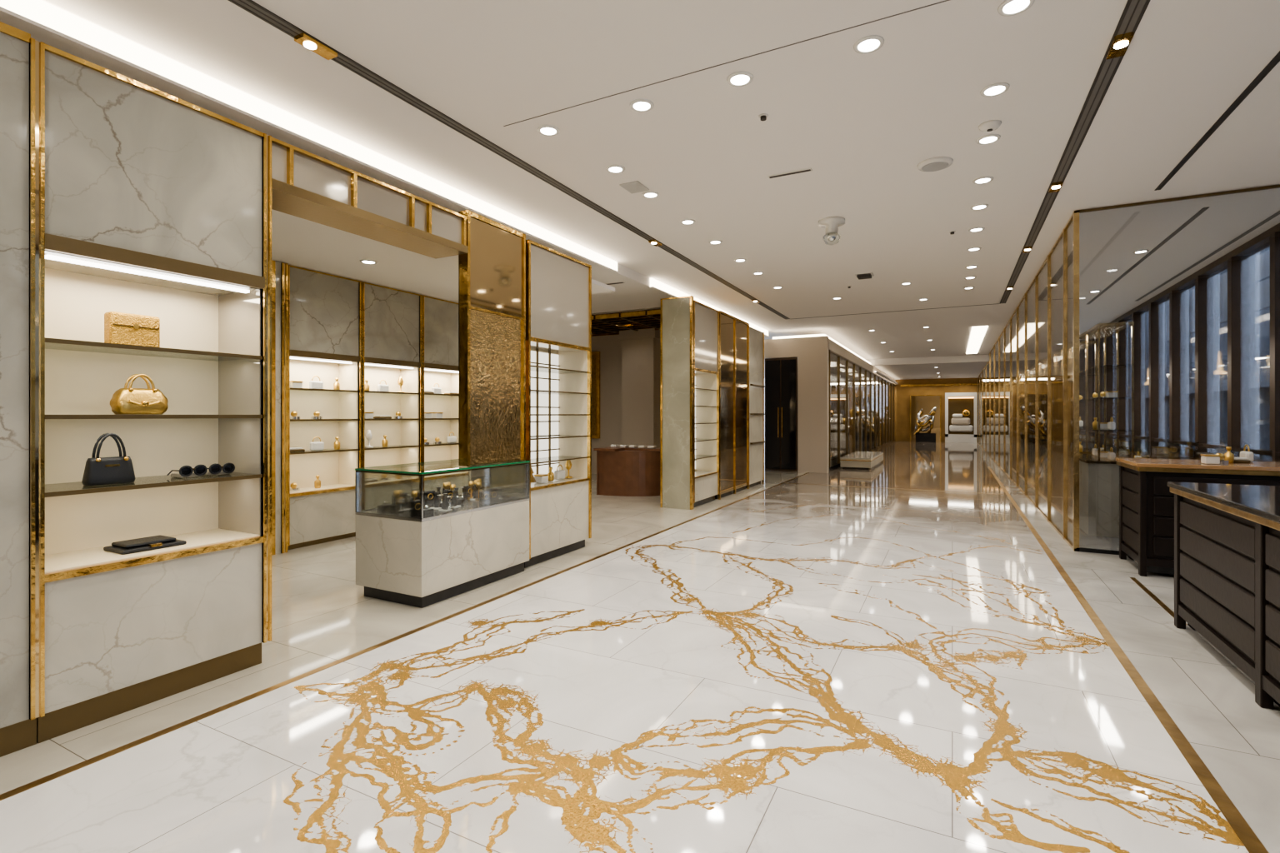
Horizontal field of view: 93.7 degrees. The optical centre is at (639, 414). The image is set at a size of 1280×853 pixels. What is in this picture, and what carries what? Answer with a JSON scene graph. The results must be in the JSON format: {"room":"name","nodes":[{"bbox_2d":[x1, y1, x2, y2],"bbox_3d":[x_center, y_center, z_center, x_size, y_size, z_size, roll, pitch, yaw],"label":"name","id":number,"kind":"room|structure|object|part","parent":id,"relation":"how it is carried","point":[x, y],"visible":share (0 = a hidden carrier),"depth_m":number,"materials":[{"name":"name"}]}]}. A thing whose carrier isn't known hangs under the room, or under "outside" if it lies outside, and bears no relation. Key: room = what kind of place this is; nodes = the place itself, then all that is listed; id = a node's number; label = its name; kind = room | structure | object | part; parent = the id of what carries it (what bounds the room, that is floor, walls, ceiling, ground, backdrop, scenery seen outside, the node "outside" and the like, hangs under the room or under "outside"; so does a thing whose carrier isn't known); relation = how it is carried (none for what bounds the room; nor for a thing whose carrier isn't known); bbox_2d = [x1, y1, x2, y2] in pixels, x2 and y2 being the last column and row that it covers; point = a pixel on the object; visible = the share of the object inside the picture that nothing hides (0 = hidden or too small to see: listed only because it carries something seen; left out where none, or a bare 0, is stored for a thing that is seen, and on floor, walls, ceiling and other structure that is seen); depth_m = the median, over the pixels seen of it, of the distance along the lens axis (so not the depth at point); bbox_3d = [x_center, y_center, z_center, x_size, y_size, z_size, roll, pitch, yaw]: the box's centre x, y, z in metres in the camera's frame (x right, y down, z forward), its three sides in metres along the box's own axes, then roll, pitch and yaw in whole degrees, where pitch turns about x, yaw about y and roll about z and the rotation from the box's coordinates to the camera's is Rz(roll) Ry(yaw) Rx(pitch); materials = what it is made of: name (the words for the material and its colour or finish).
{"room":"shop","nodes":[
{"label":"shop","id":0,"kind":"room"},
{"bbox_2d":[0,21,36,757],"bbox_3d":[-4.226,-0.100,0.596,0.752,3.200,5.155,0,0,28],"label":"wall","id":1,"kind":"structure","parent":0,"point":[17,732],"depth_m":2.64,"materials":[{"name":"grey stone"}]},
{"bbox_2d":[271,209,614,303],"bbox_3d":[-2.996,-1.685,6.069,2.880,0.050,6.000,0,0,28],"label":"ceiling","id":2,"kind":"structure","parent":0,"point":[296,242],"depth_m":6.41,"materials":[{"name":"white paint"}]},
{"bbox_2d":[360,259,377,264],"bbox_3d":[-2.936,-1.654,6.489,0.176,0.012,0.176,0,0,28],"label":"recessed light","id":3,"kind":"object","parent":2,"relation":"in","point":[363,261],"visible":1,"depth_m":6.47,"materials":[{"name":"plastic"}]},
{"bbox_2d":[470,469,487,477],"bbox_3d":[-6.874,-0.375,9.102,0.200,3.950,18.200,0,0,28],"label":"wall","id":4,"kind":"structure","parent":0,"point":[475,473],"depth_m":14.57,"materials":[{"name":"beige"}]},
{"bbox_2d":[591,328,660,474],"bbox_3d":[-0.575,-0.300,14.814,5.700,3.600,0.650,0,0,28],"label":"wall","id":5,"kind":"structure","parent":0,"point":[626,367],"depth_m":14.37,"materials":[{"name":"beige paint"}]},
{"bbox_2d":[0,439,1279,852],"bbox_3d":[4.923,1.550,16.603,13.800,0.100,42.000,0,0,28],"label":"floor","id":6,"kind":"structure","parent":0,"point":[788,667],"depth_m":3.06,"materials":[{"name":"beige stone"}]},
{"bbox_2d":[29,37,271,743],"bbox_3d":[-2.693,-0.090,3.262,0.530,3.180,1.065,0,0,28],"label":"display cabinet","id":7,"kind":"object","parent":6,"relation":"on","point":[146,200],"visible":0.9,"depth_m":3.19,"materials":[{"name":"grey stone"}]},
{"bbox_2d":[81,433,135,485],"bbox_3d":[-2.725,0.223,3.082,0.094,0.260,0.205,0,0,28],"label":"handbag","id":8,"kind":"object","parent":7,"relation":"on","point":[113,470],"visible":1,"depth_m":3.05,"materials":[{"name":"black leather"}]},
{"bbox_2d":[104,311,159,347],"bbox_3d":[-2.726,-0.446,3.225,0.086,0.188,0.225,0,0,28],"label":"clutch bag","id":9,"kind":"object","parent":7,"relation":"on","point":[119,327],"visible":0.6,"depth_m":3.19,"materials":[{"name":"metal"}]},
{"bbox_2d":[110,374,168,414],"bbox_3d":[-2.702,-0.112,3.242,0.133,0.220,0.240,0,0,28],"label":"handbag","id":10,"kind":"object","parent":7,"relation":"on","point":[125,401],"visible":1,"depth_m":3.21,"materials":[{"name":"gold leather"}]},
{"bbox_2d":[103,535,186,554],"bbox_3d":[-2.672,0.698,3.245,0.223,0.039,0.290,0,0,28],"label":"clutch","id":11,"kind":"object","parent":7,"relation":"in","point":[143,544],"visible":1,"depth_m":3.19,"materials":[{"name":"black leather"}]},
{"bbox_2d":[167,465,207,478],"bbox_3d":[-2.577,0.318,3.416,0.138,0.071,0.144,0,0,28],"label":"sunglasses","id":12,"kind":"object","parent":7,"relation":"in","point":[185,472],"visible":1,"depth_m":3.38,"materials":[{"name":"black plastic"}]},
{"bbox_2d":[204,462,234,475],"bbox_3d":[-2.507,0.318,3.549,0.138,0.071,0.144,0,0,28],"label":"sunglasses","id":13,"kind":"object","parent":7,"relation":"in","point":[215,469],"visible":0.94,"depth_m":3.51,"materials":[{"name":"black plastic"}]},
{"bbox_2d":[271,260,287,555],"bbox_3d":[-4.175,-0.090,6.627,0.674,3.180,6.100,0,0,28],"label":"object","id":14,"kind":"object","parent":6,"relation":"on","point":[279,270],"visible":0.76,"depth_m":6.48,"materials":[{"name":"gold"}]},
{"bbox_2d":[287,265,361,549],"bbox_3d":[-3.840,-0.075,7.101,0.430,3.150,0.935,0,0,28],"label":"wall shelf unit","id":15,"kind":"object","parent":6,"relation":"on","point":[324,310],"visible":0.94,"depth_m":7.13,"materials":[{"name":"grey stone"}]},
{"bbox_2d":[361,281,422,491],"bbox_3d":[-3.402,-0.075,7.943,0.430,3.150,0.935,0,0,28],"label":"wall shelf unit","id":16,"kind":"object","parent":6,"relation":"on","point":[392,319],"visible":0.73,"depth_m":8.04,"materials":[{"name":"grey stone"}]},
{"bbox_2d":[355,459,529,608],"bbox_3d":[-1.702,0.971,5.350,0.768,1.059,1.328,0,0,28],"label":"display counter","id":17,"kind":"object","parent":6,"relation":"on","point":[422,549],"depth_m":4.90,"materials":[{"name":"beige stone"}]},
{"bbox_3d":[-1.702,0.630,5.350,0.768,0.379,1.328,0,0,27],"label":"metal frame","id":18,"kind":"part","parent":17,"relation":"part of","materials":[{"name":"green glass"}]},
{"bbox_2d":[422,295,468,497],"bbox_3d":[-2.963,-0.075,8.786,0.430,3.150,0.935,0,0,28],"label":"wall shelf unit","id":19,"kind":"object","parent":6,"relation":"on","point":[440,317],"visible":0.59,"depth_m":8.80,"materials":[{"name":"grey stone"}]},
{"bbox_2d":[458,210,525,466],"bbox_3d":[-1.327,-0.651,5.459,0.105,2.178,0.780,0,0,28],"label":"column","id":20,"kind":"structure","parent":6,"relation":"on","point":[492,274],"depth_m":5.38,"materials":[{"name":"gold metal"}]},
{"bbox_2d":[524,240,591,568],"bbox_3d":[-1.022,-0.100,6.428,0.470,3.200,1.140,0,0,28],"label":"shelf unit","id":21,"kind":"object","parent":6,"relation":"on","point":[558,285],"visible":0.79,"depth_m":6.55,"materials":[{"name":"beige stone"}]},
{"bbox_2d":[593,445,660,496],"bbox_3d":[-0.115,1.040,11.334,1.230,0.920,0.900,0,0,28],"label":"reception desk","id":22,"kind":"object","parent":6,"relation":"on","point":[622,470],"visible":0.91,"depth_m":11.08,"materials":[{"name":"brown wood"}]},
{"bbox_2d":[0,466,1268,852],"bbox_3d":[2.878,1.499,7.521,4.820,0.002,24.000,0,0,28],"label":"floor strip","id":23,"kind":"object","parent":6,"relation":"on","point":[1244,832],"visible":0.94,"depth_m":3.11,"materials":[{"name":"gold metal"}]},
{"bbox_2d":[660,295,693,509],"bbox_3d":[0.592,-0.190,9.621,0.545,3.380,0.085,0,0,28],"label":"end panel","id":24,"kind":"object","parent":6,"relation":"on","point":[677,313],"visible":1,"depth_m":9.58,"materials":[{"name":"beige stone"}]},
{"bbox_2d":[693,300,719,507],"bbox_3d":[0.922,-0.165,10.163,0.470,3.330,1.160,0,0,28],"label":"shelf unit","id":25,"kind":"object","parent":6,"relation":"on","point":[706,318],"visible":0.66,"depth_m":10.45,"materials":[{"name":"beige glass"}]},
{"bbox_2d":[715,310,749,499],"bbox_3d":[1.603,-0.175,11.471,0.470,3.350,1.730,0,0,28],"label":"double door","id":26,"kind":"structure","parent":6,"relation":"on","point":[733,332],"depth_m":11.33,"materials":[{"name":"brown metal"}]},
{"bbox_2d":[745,326,764,488],"bbox_3d":[2.283,-0.150,12.746,0.500,3.300,1.020,0,0,28],"label":"shelf unit","id":27,"kind":"object","parent":6,"relation":"on","point":[757,386],"depth_m":12.62,"materials":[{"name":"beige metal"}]},
{"bbox_2d":[840,451,883,469],"bbox_3d":[6.643,1.340,17.850,0.820,0.320,3.220,0,0,28],"label":"plinth","id":28,"kind":"object","parent":6,"relation":"on","point":[857,460],"visible":1,"depth_m":16.57,"materials":[{"name":"beige stone"}]},
{"bbox_2d":[828,338,895,472],"bbox_3d":[9.086,-0.250,25.174,1.470,3.500,20.750,0,0,28],"label":"display","id":29,"kind":"object","parent":6,"relation":"on","point":[862,402],"visible":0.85,"depth_m":20.03,"materials":[{"name":"beige"}]},
{"bbox_2d":[874,370,898,384],"bbox_3d":[12.065,-1.760,29.175,0.100,0.080,10.700,0,0,28],"label":"light strip","id":30,"kind":"object","parent":29,"relation":"attached to","point":[877,372],"visible":1,"depth_m":27.84,"materials":[{"name":"white paint"}]},
{"bbox_2d":[910,395,940,442],"bbox_3d":[15.764,0.200,33.152,1.550,2.600,0.570,0,0,28],"label":"display","id":31,"kind":"object","parent":6,"relation":"on","point":[925,410],"visible":1,"depth_m":33.13,"materials":[{"name":"brown metal"}]},
{"bbox_2d":[945,392,977,443],"bbox_3d":[17.326,0.150,32.395,1.520,2.700,0.470,0,0,28],"label":"display","id":32,"kind":"object","parent":6,"relation":"on","point":[961,408],"visible":0.99,"depth_m":32.34,"materials":[{"name":"ceramic"}]},
{"bbox_2d":[1079,321,1134,537],"bbox_3d":[11.180,0.185,17.686,0.540,2.630,23.340,0,0,28],"label":"shelving","id":33,"kind":"object","parent":6,"relation":"on","point":[1098,470],"visible":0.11,"depth_m":7.46,"materials":[{"name":"metal"}]},
{"bbox_2d":[977,184,1279,555],"bbox_3d":[12.370,-0.372,18.863,2.155,3.745,28.768,0,0,28],"label":"glass wall","id":34,"kind":"structure","parent":6,"relation":"on","point":[1028,386],"depth_m":8.83,"materials":[{"name":"gold metal"}]},
{"bbox_2d":[1115,445,1279,576],"bbox_3d":[5.437,0.892,5.625,1.410,1.216,0.860,0,0,28],"label":"counter","id":35,"kind":"object","parent":6,"relation":"on","point":[1146,500],"depth_m":5.54,"materials":[{"name":"brown wood"}]},
{"bbox_2d":[1115,457,1279,476],"bbox_3d":[5.437,0.487,5.625,1.410,0.075,0.860,0,0,27],"label":"countertop","id":36,"kind":"structure","parent":35,"relation":"on","point":[1182,466],"depth_m":5.45,"materials":[{"name":"brown wood"}]},
{"bbox_2d":[1106,438,1199,459],"bbox_3d":[7.890,0.944,9.309,0.820,1.112,1.420,0,0,28],"label":"glass showcase","id":37,"kind":"object","parent":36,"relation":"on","point":[1123,442],"visible":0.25,"depth_m":9.12,"materials":[{"name":"clear glass"}]},
{"bbox_2d":[1157,445,1272,461],"bbox_3d":[6.735,0.944,7.091,0.820,1.112,0.820,0,0,28],"label":"glass showcase","id":38,"kind":"object","parent":36,"relation":"on","point":[1163,452],"visible":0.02,"depth_m":6.96,"materials":[{"name":"clear glass"}]},
{"bbox_2d":[1167,481,1279,709],"bbox_3d":[3.592,0.990,2.893,0.960,1.020,2.710,0,0,28],"label":"counter","id":39,"kind":"object","parent":6,"relation":"on","point":[1227,537],"depth_m":3.42,"materials":[{"name":"brown wood"}]},
{"bbox_2d":[1167,481,1279,530],"bbox_3d":[3.592,0.517,2.893,0.960,0.075,2.710,0,0,27],"label":"countertop","id":40,"kind":"structure","parent":39,"relation":"on","point":[1256,503],"depth_m":3.54,"materials":[{"name":"gold metal"}]},
{"bbox_2d":[0,0,1279,379],"bbox_3d":[4.923,-2.175,16.603,13.800,0.350,42.000,0,0,28],"label":"ceiling","id":41,"kind":"structure","parent":0,"point":[863,124],"depth_m":4.66,"materials":[{"name":"white paint"}]},
{"bbox_2d":[0,0,618,273],"bbox_3d":[-2.916,-2.160,3.863,0.060,0.160,11.160,0,0,28],"label":"light strip","id":42,"kind":"object","parent":41,"relation":"attached to","point":[40,16],"visible":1,"depth_m":4.16,"materials":[{"name":"white paint"}]},
{"bbox_2d":[294,32,337,59],"bbox_3d":[-1.962,-2.230,3.637,0.090,0.032,0.220,0,0,28],"label":"recessed light","id":43,"kind":"object","parent":41,"relation":"in","point":[303,39],"visible":1,"depth_m":3.61,"materials":[{"name":"gold metal"}]},
{"bbox_2d":[271,137,467,258],"bbox_3d":[-2.007,-1.525,4.444,0.375,0.310,1.650,0,0,28],"label":"bulkhead","id":44,"kind":"object","parent":41,"relation":"attached to","point":[306,185],"visible":0.92,"depth_m":4.23,"materials":[{"name":"gold metal"}]},
{"bbox_3d":[-2.007,-1.525,4.444,0.375,0.310,1.650,0,0,27],"label":"header panel","id":45,"kind":"part","parent":44,"relation":"part of","materials":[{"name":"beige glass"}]},
{"bbox_2d":[228,0,789,319],"bbox_3d":[-0.589,-2.247,6.281,0.107,0.007,17.600,0,0,28],"label":"ceiling light slot","id":46,"kind":"object","parent":41,"relation":"in","point":[250,6],"depth_m":4.63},
{"bbox_2d":[537,125,559,135],"bbox_3d":[-0.723,-2.244,4.739,0.176,0.012,0.176,0,0,28],"label":"recessed light","id":47,"kind":"object","parent":41,"relation":"in","point":[546,130],"visible":1,"depth_m":4.72,"materials":[{"name":"plastic"}]},
{"bbox_2d":[604,281,624,284],"bbox_3d":[-0.408,-2.094,9.558,0.350,0.012,0.080,0,0,28],"label":"ceiling vent","id":48,"kind":"object","parent":41,"relation":"in","point":[618,282],"visible":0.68,"depth_m":9.54,"materials":[{"name":"metal"}]},
{"bbox_2d":[605,165,624,173],"bbox_3d":[-0.224,-2.244,5.483,0.176,0.012,0.176,0,0,28],"label":"recessed light","id":49,"kind":"object","parent":41,"relation":"in","point":[612,168],"visible":1,"depth_m":5.46,"materials":[{"name":"plastic"}]},
{"bbox_2d":[591,307,660,336],"bbox_3d":[-0.667,-2.035,13.554,4.400,0.130,2.330,0,0,28],"label":"grid","id":50,"kind":"object","parent":41,"relation":"attached to","point":[607,323],"visible":0.33,"depth_m":12.78,"materials":[{"name":"gold metal"}]},
{"bbox_2d":[619,180,649,193],"bbox_3d":[-0.053,-2.245,5.918,0.200,0.010,0.250,0,0,28],"label":"ceiling hatch","id":51,"kind":"object","parent":41,"relation":"in","point":[635,187],"depth_m":5.90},
{"bbox_2d":[630,99,654,111],"bbox_3d":[0.013,-2.244,4.356,0.176,0.012,0.176,0,0,28],"label":"recessed light","id":52,"kind":"object","parent":41,"relation":"in","point":[637,105],"visible":1,"depth_m":4.34,"materials":[{"name":"plastic"}]},
{"bbox_2d":[642,191,659,198],"bbox_3d":[0.109,-2.244,6.121,0.176,0.012,0.176,0,0,28],"label":"recessed light","id":53,"kind":"object","parent":41,"relation":"in","point":[647,194],"visible":1,"depth_m":6.10,"materials":[{"name":"plastic"}]},
{"bbox_2d":[648,239,661,246],"bbox_3d":[0.199,-2.230,7.788,0.090,0.032,0.220,0,0,28],"label":"recessed light","id":54,"kind":"object","parent":41,"relation":"in","point":[656,243],"visible":1,"depth_m":7.75,"materials":[{"name":"gold metal"}]},
{"bbox_2d":[680,219,694,224],"bbox_3d":[0.557,-2.244,6.982,0.176,0.012,0.176,0,0,28],"label":"recessed light","id":55,"kind":"object","parent":41,"relation":"in","point":[687,222],"visible":1,"depth_m":6.97,"materials":[{"name":"plastic"}]},
{"bbox_2d":[650,278,769,337],"bbox_3d":[1.803,-2.160,12.928,0.060,0.160,7.000,0,0,28],"label":"light strip","id":56,"kind":"object","parent":41,"relation":"attached to","point":[656,285],"visible":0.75,"depth_m":10.62,"materials":[{"name":"white paint"}]},
{"bbox_2d":[709,240,722,244],"bbox_3d":[0.982,-2.244,7.798,0.176,0.012,0.176,0,0,28],"label":"recessed light","id":57,"kind":"object","parent":41,"relation":"in","point":[712,242],"visible":1,"depth_m":7.78,"materials":[{"name":"plastic"}]},
{"bbox_2d":[726,71,753,86],"bbox_3d":[0.669,-2.244,4.014,0.176,0.012,0.176,0,0,28],"label":"recessed light","id":58,"kind":"object","parent":41,"relation":"in","point":[737,78],"visible":1,"depth_m":4.00,"materials":[{"name":"ceramic"}]},
{"bbox_2d":[734,258,746,261],"bbox_3d":[1.457,-2.244,8.711,0.176,0.012,0.176,0,0,28],"label":"recessed light","id":59,"kind":"object","parent":41,"relation":"in","point":[737,259],"visible":1,"depth_m":8.69,"materials":[{"name":"ceramic"}]},
{"bbox_2d":[503,0,999,319],"bbox_3d":[2.986,-2.248,8.475,4.210,0.003,10.487,0,0,28],"label":"trim","id":60,"kind":"structure","parent":41,"relation":"attached to","point":[945,0],"depth_m":3.89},
{"bbox_2d":[752,271,764,274],"bbox_3d":[1.873,-2.244,9.510,0.176,0.012,0.176,0,0,28],"label":"recessed light","id":61,"kind":"object","parent":41,"relation":"in","point":[755,272],"visible":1,"depth_m":9.49,"materials":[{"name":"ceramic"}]},
{"bbox_2d":[758,113,768,120],"bbox_3d":[0.928,-2.235,4.511,0.072,0.030,0.072,0,0,28],"label":"sprinkler","id":62,"kind":"object","parent":41,"relation":"attached to","point":[763,117],"depth_m":4.49,"materials":[{"name":"metal"}]},
{"bbox_2d":[767,167,812,179],"bbox_3d":[1.393,-2.244,5.577,0.400,0.012,0.060,0,0,28],"label":"ceiling vent","id":63,"kind":"object","parent":41,"relation":"in","point":[810,169],"visible":1,"depth_m":5.57,"materials":[{"name":"metal"}]},
{"bbox_2d":[772,334,870,364],"bbox_3d":[6.467,-2.067,20.252,1.370,0.065,9.900,0,0,28],"label":"light strip","id":64,"kind":"object","parent":41,"relation":"attached to","point":[814,335],"visible":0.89,"depth_m":16.04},
{"bbox_2d":[818,216,844,244],"bbox_3d":[2.220,-2.110,6.950,0.300,0.280,0.300,0,0,28],"label":"dome camera","id":65,"kind":"object","parent":41,"relation":"attached to","point":[831,224],"visible":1,"depth_m":6.90,"materials":[{"name":"white plastic"}]},
{"bbox_2d":[853,35,884,54],"bbox_3d":[1.388,-2.244,3.640,0.176,0.012,0.176,0,0,28],"label":"recessed light","id":66,"kind":"object","parent":41,"relation":"in","point":[868,44],"visible":1,"depth_m":3.63,"materials":[{"name":"plastic"}]},
{"bbox_2d":[900,282,911,284],"bbox_3d":[4.551,-2.244,10.258,0.176,0.012,0.176,0,0,28],"label":"recessed light","id":67,"kind":"object","parent":41,"relation":"in","point":[902,283],"visible":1,"depth_m":10.25,"materials":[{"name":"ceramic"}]},
{"bbox_2d":[917,156,953,171],"bbox_3d":[2.639,-2.233,5.368,0.290,0.034,0.290,0,0,28],"label":"ceiling speaker","id":68,"kind":"object","parent":41,"relation":"in","point":[933,164],"depth_m":5.31},
{"bbox_2d":[963,286,974,289],"bbox_3d":[5.818,-2.244,10.613,0.176,0.012,0.176,0,0,28],"label":"recessed light","id":69,"kind":"object","parent":41,"relation":"in","point":[967,287],"visible":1,"depth_m":10.58,"materials":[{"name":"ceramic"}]},
{"bbox_2d":[964,275,976,279],"bbox_3d":[5.402,-2.244,9.815,0.176,0.012,0.176,0,0,28],"label":"recessed light","id":70,"kind":"object","parent":41,"relation":"in","point":[972,277],"visible":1,"depth_m":9.81,"materials":[{"name":"ceramic"}]},
{"bbox_2d":[965,265,978,268],"bbox_3d":[5.033,-2.244,9.105,0.176,0.012,0.176,0,0,28],"label":"recessed light","id":71,"kind":"object","parent":41,"relation":"in","point":[972,266],"visible":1,"depth_m":9.09,"materials":[{"name":"ceramic"}]},
{"bbox_2d":[966,247,981,250],"bbox_3d":[4.525,-2.244,8.129,0.176,0.012,0.176,0,0,28],"label":"recessed light","id":72,"kind":"object","parent":41,"relation":"in","point":[971,248],"visible":1,"depth_m":8.12,"materials":[{"name":"ceramic"}]},
{"bbox_2d":[968,226,984,231],"bbox_3d":[4.077,-2.244,7.269,0.176,0.012,0.176,0,0,28],"label":"recessed light","id":73,"kind":"object","parent":41,"relation":"in","point":[980,228],"visible":1,"depth_m":7.25,"materials":[{"name":"plastic"}]},
{"bbox_2d":[965,325,988,354],"bbox_3d":[10.367,-2.240,18.560,0.350,0.020,7.500,0,0,28],"label":"ceiling light panel","id":74,"kind":"object","parent":41,"relation":"in","point":[977,333],"depth_m":17.55,"materials":[{"name":"white plastic"}]},
{"bbox_2d":[970,204,989,209],"bbox_3d":[3.666,-2.244,6.479,0.176,0.012,0.176,0,0,28],"label":"recessed light","id":75,"kind":"object","parent":41,"relation":"in","point":[978,207],"visible":1,"depth_m":6.47,"materials":[{"name":"plastic"}]},
{"bbox_2d":[972,176,993,184],"bbox_3d":[3.283,-2.244,5.743,0.176,0.012,0.176,0,0,28],"label":"recessed light","id":76,"kind":"object","parent":41,"relation":"in","point":[982,180],"visible":1,"depth_m":5.73,"materials":[{"name":"plastic"}]},
{"bbox_2d":[975,134,1000,144],"bbox_3d":[2.840,-2.244,4.892,0.176,0.012,0.176,0,0,28],"label":"recessed light","id":77,"kind":"object","parent":41,"relation":"in","point":[990,138],"visible":1,"depth_m":4.88,"materials":[{"name":"plastic"}]},
{"bbox_2d":[978,120,1001,132],"bbox_3d":[2.713,-2.228,4.653,0.160,0.045,0.160,0,0,28],"label":"smoke detector","id":78,"kind":"object","parent":41,"relation":"attached to","point":[992,125],"visible":1,"depth_m":4.62,"materials":[{"name":"plastic"}]},
{"bbox_2d":[980,82,1009,96],"bbox_3d":[2.452,-2.244,4.146,0.176,0.012,0.176,0,0,28],"label":"recessed light","id":79,"kind":"object","parent":41,"relation":"in","point":[995,89],"visible":1,"depth_m":4.13,"materials":[{"name":"ceramic"}]},
{"bbox_2d":[1005,286,1013,290],"bbox_3d":[6.521,-2.230,10.585,0.090,0.032,0.220,0,0,28],"label":"recessed light","id":80,"kind":"object","parent":41,"relation":"in","point":[1007,287],"visible":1,"depth_m":10.52,"materials":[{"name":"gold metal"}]},
{"bbox_2d":[997,0,1034,16],"bbox_3d":[2.062,-2.244,3.290,0.176,0.012,0.176,0,0,28],"label":"recessed light","id":81,"kind":"object","parent":41,"relation":"in","point":[1007,7],"visible":1,"depth_m":3.30,"materials":[{"name":"ceramic"}]},
{"bbox_2d":[1022,246,1032,252],"bbox_3d":[5.228,-2.230,8.101,0.090,0.032,0.220,0,0,28],"label":"recessed light","id":82,"kind":"object","parent":41,"relation":"in","point":[1027,249],"visible":1,"depth_m":8.05,"materials":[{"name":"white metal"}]},
{"bbox_2d":[1048,181,1062,193],"bbox_3d":[4.074,-2.230,5.884,0.090,0.032,0.220,0,0,28],"label":"recessed light","id":83,"kind":"object","parent":41,"relation":"in","point":[1055,187],"visible":1,"depth_m":5.84,"materials":[{"name":"gold metal"}]},
{"bbox_2d":[999,0,1150,304],"bbox_3d":[3.243,-2.247,4.287,0.107,0.007,17.600,0,0,28],"label":"ceiling light slot","id":84,"kind":"object","parent":41,"relation":"in","point":[1133,12],"depth_m":4.55,"materials":[{"name":"black metal"}]},
{"bbox_2d":[1089,290,1100,292],"bbox_3d":[8.274,-2.244,10.913,0.176,0.012,0.176,0,0,28],"label":"recessed light","id":85,"kind":"object","parent":41,"relation":"in","point":[1096,291],"visible":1,"depth_m":10.87,"materials":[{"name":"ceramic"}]},
{"bbox_2d":[1105,31,1134,59],"bbox_3d":[2.901,-2.230,3.631,0.090,0.032,0.220,0,0,28],"label":"recessed light","id":86,"kind":"object","parent":41,"relation":"in","point":[1120,43],"visible":1,"depth_m":3.60,"materials":[{"name":"gold metal"}]},
{"bbox_2d":[1132,250,1149,253],"bbox_3d":[6.888,-2.244,8.252,0.176,0.012,0.176,0,0,28],"label":"recessed light","id":87,"kind":"object","parent":41,"relation":"in","point":[1138,251],"visible":1,"depth_m":8.24,"materials":[{"name":"ceramic"}]},
{"bbox_2d":[1086,207,1209,304],"bbox_3d":[7.613,-2.247,9.340,0.052,0.007,6.400,0,0,28],"label":"ceiling light slot","id":88,"kind":"object","parent":41,"relation":"in","point":[1202,210],"depth_m":8.10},
{"bbox_2d":[1135,210,1279,300],"bbox_3d":[8.305,-2.247,8.980,0.052,0.007,6.400,0,0,28],"label":"ceiling light slot","id":89,"kind":"object","parent":41,"relation":"in","point":[1277,213],"depth_m":8.18,"materials":[{"name":"black metal"}]},
{"bbox_2d":[1154,50,1279,190],"bbox_3d":[3.736,-2.247,3.241,0.047,0.007,6.200,0,0,28],"label":"ceiling light slot","id":90,"kind":"object","parent":41,"relation":"in","point":[1276,59],"depth_m":4.49,"materials":[{"name":"black metal"}]},
{"bbox_2d":[764,335,828,473],"bbox_3d":[4.084,-0.265,15.912,1.750,3.530,0.200,0,0,28],"label":"wall","id":91,"kind":"structure","parent":0,"point":[812,352],"depth_m":15.62,"materials":[{"name":"beige paint"}]},
{"bbox_2d":[765,357,797,471],"bbox_3d":[3.754,-0.010,16.005,0.880,3.020,0.140,0,0,28],"label":"door","id":92,"kind":"structure","parent":91,"relation":"in","point":[781,374],"depth_m":15.96,"materials":[{"name":"black metal"}]},
{"bbox_2d":[855,272,874,279],"bbox_3d":[3.601,-2.225,9.625,0.260,0.050,0.260,0,0,28],"label":"ceiling hatch","id":93,"kind":"object","parent":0,"point":[866,275],"depth_m":9.57,"materials":[{"name":"black metal"}]},
{"bbox_2d":[895,377,977,442],"bbox_3d":[17.308,-0.300,32.816,6.800,3.600,0.200,0,0,28],"label":"wall","id":94,"kind":"structure","parent":0,"point":[902,393],"depth_m":33.60,"materials":[{"name":"brown metal"}]},
{"bbox_2d":[900,383,977,386],"bbox_3d":[16.445,-1.650,33.107,3.800,0.100,0.060,0,0,28],"label":"trim","id":95,"kind":"structure","parent":94,"relation":"attached to","point":[957,384],"depth_m":33.04,"materials":[{"name":"gold metal"}]},
{"bbox_2d":[1080,434,1150,458],"bbox_3d":[8.998,0.944,11.438,0.820,1.112,1.420,0,0,28],"label":"glass showcase","id":96,"kind":"object","parent":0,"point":[1142,447],"visible":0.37,"depth_m":11.15,"materials":[{"name":"clear glass"}]},
{"bbox_2d":[1079,222,1279,461],"bbox_3d":[10.945,-0.375,13.468,0.220,3.750,42.000,0,0,28],"label":"window","id":97,"kind":"structure","parent":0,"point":[1207,346],"depth_m":9.23,"materials":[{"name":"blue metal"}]}
]}

